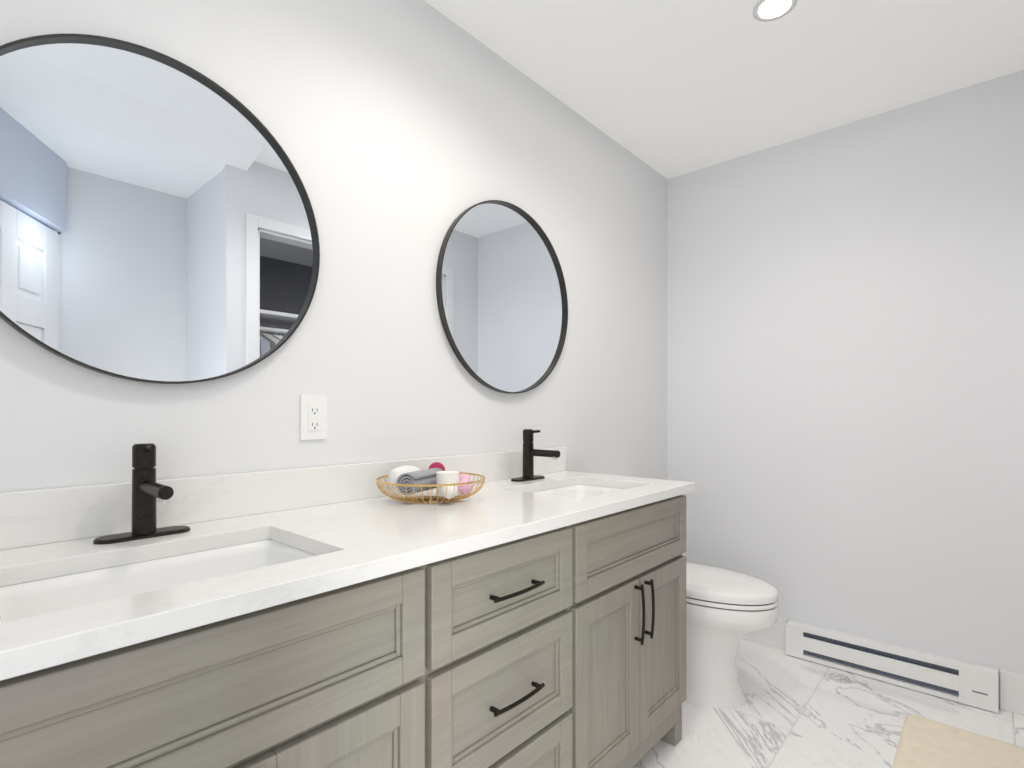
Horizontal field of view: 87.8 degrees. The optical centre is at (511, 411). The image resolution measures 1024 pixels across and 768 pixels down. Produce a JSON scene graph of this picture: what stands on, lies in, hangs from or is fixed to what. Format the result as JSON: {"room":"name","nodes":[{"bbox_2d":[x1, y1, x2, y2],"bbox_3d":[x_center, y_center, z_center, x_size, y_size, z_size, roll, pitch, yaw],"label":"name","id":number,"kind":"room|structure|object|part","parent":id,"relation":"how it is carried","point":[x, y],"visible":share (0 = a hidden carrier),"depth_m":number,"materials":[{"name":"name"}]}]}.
{"room":"bathroom","nodes":[
{"label":"bathroom","id":0,"kind":"room"},
{"bbox_2d":[0,0,666,492],"bbox_3d":[-0.233,-0.076,1.801,0.100,2.440,3.395,0,0,42],"label":"wall","id":1,"kind":"structure","parent":0,"point":[404,132],"depth_m":1.56,"materials":[{"name":"paint"}]},
{"bbox_2d":[0,34,319,383],"bbox_3d":[-0.740,-0.408,1.135,0.022,0.696,0.696,0,0,42],"label":"mirror","id":2,"kind":"object","parent":1,"relation":"attached to","point":[158,224],"visible":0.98,"depth_m":1.11,"materials":[{"name":"clear glass"}]},
{"bbox_2d":[0,447,565,548],"bbox_3d":[-0.399,0.194,1.520,0.020,0.100,1.856,0,0,42],"label":"backsplash","id":3,"kind":"structure","parent":1,"relation":"attached to","point":[28,517],"depth_m":1.21,"materials":[{"name":"white stone"}]},
{"bbox_2d":[300,395,326,439],"bbox_3d":[-0.519,0.014,1.396,0.009,0.116,0.072,0,0,42],"label":"electrical outlet","id":4,"kind":"object","parent":1,"relation":"attached to","point":[313,416],"visible":1,"depth_m":1.39,"materials":[{"name":"white plastic"}]},
{"bbox_2d":[436,200,567,393],"bbox_3d":[-0.005,-0.416,1.962,0.022,0.696,0.696,0,0,42],"label":"mirror","id":5,"kind":"object","parent":1,"relation":"attached to","point":[501,295],"visible":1,"depth_m":1.93,"materials":[{"name":"clear glass"}]},
{"bbox_2d":[424,0,1023,178],"bbox_3d":[1.076,-1.321,0.639,3.600,0.050,3.395,0,0,42],"label":"ceiling","id":6,"kind":"structure","parent":0,"point":[667,89],"depth_m":1.96,"materials":[{"name":"paint"}]},
{"bbox_2d":[753,0,796,21],"bbox_3d":[0.838,-1.292,1.697,0.128,0.005,0.128,0,0,42],"label":"recessed light","id":7,"kind":"object","parent":6,"relation":"in","point":[767,10],"visible":1,"depth_m":1.71,"materials":[{"name":"paint"}]},
{"bbox_2d":[633,639,1023,767],"bbox_3d":[1.076,1.169,0.639,3.600,0.050,3.395,0,0,42],"label":"floor","id":8,"kind":"structure","parent":0,"point":[794,712],"depth_m":1.97,"materials":[{"name":"stone"}]},
{"bbox_2d":[0,489,694,767],"bbox_3d":[-0.190,0.710,1.333,0.580,0.868,1.830,0,0,42],"label":"bathroom vanity","id":9,"kind":"object","parent":8,"relation":"on","point":[525,607],"depth_m":0.97,"materials":[{"name":"grey wood"}]},
{"bbox_2d":[0,469,694,668],"bbox_3d":[-0.194,0.259,1.337,0.569,0.030,1.856,0,0,42],"label":"countertop","id":10,"kind":"structure","parent":9,"relation":"on","point":[369,534],"depth_m":0.99,"materials":[{"name":"white stone"}]},
{"bbox_2d":[88,443,195,544],"bbox_3d":[-0.683,0.153,1.010,0.162,0.181,0.160,0,0,42],"label":"faucet","id":11,"kind":"object","parent":10,"relation":"on","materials":[{"name":"black metal"}]},
{"bbox_2d":[0,533,327,616],"bbox_3d":[-0.555,0.345,0.881,0.350,0.165,0.490,0,0,42],"label":"sink","id":12,"kind":"object","parent":10,"relation":"in","point":[39,590],"depth_m":0.96,"materials":[{"name":"white ceramic"}]},
{"bbox_2d":[376,462,484,503],"bbox_3d":[-0.221,0.194,1.460,0.298,0.096,0.298,0,0,42],"label":"basket","id":13,"kind":"object","parent":10,"relation":"on","point":[407,480],"visible":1,"depth_m":1.42,"materials":[{"name":"gold metal"}]},
{"bbox_2d":[436,470,459,496],"bbox_3d":[-0.174,0.194,1.445,0.063,0.062,0.063,0,0,42],"label":"candle","id":14,"kind":"object","parent":13,"relation":"on","point":[442,477],"depth_m":1.42,"materials":[{"name":"white wax"}]},
{"bbox_2d":[508,429,559,480],"bbox_3d":[0.099,0.153,1.891,0.162,0.181,0.160,0,0,42],"label":"faucet","id":15,"kind":"object","parent":10,"relation":"on","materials":[{"name":"black metal"}]},
{"bbox_2d":[528,481,627,496],"bbox_3d":[0.222,0.345,1.756,0.350,0.165,0.490,0,0,42],"label":"sink","id":16,"kind":"object","parent":10,"relation":"in","point":[566,488],"depth_m":1.95,"materials":[{"name":"white ceramic"}]},
{"bbox_2d":[684,562,778,708],"bbox_3d":[0.718,0.742,2.234,0.728,0.805,0.455,0,0,42],"label":"toilet","id":17,"kind":"object","parent":8,"relation":"on","point":[727,611],"visible":0.46,"depth_m":2.06,"materials":[{"name":"white ceramic"}]},
{"bbox_3d":[0.799,0.695,2.186,0.542,0.036,0.374,0,0,42],"label":"lid","id":18,"kind":"part","parent":17,"relation":"part of","materials":[{"name":"white ceramic"}]},
{"bbox_2d":[892,715,1023,767],"bbox_3d":[1.376,1.135,1.580,0.400,0.016,0.780,0,0,42],"label":"rug","id":19,"kind":"object","parent":8,"relation":"on","point":[925,743],"visible":0.96,"depth_m":1.78,"materials":[{"name":"beige fabric"}]},
{"bbox_2d":[667,69,1023,707],"bbox_3d":[1.758,-0.076,2.237,2.300,2.440,0.100,0,0,42],"label":"wall","id":20,"kind":"structure","parent":0,"point":[845,378],"depth_m":2.34,"materials":[{"name":"paint"}]},
{"bbox_2d":[744,617,787,649],"bbox_3d":[1.101,1.069,2.743,0.585,0.150,0.015,0,0,42],"label":"baseboard","id":21,"kind":"structure","parent":20,"relation":"attached to","point":[774,635],"depth_m":2.59,"materials":[{"name":"paint"}]},
{"bbox_2d":[785,620,997,712],"bbox_3d":[1.583,1.067,2.280,0.740,0.146,0.064,0,0,42],"label":"heater","id":22,"kind":"object","parent":20,"relation":"attached to","point":[963,682],"visible":1,"depth_m":2.23,"materials":[{"name":"white metal"}]}
]}

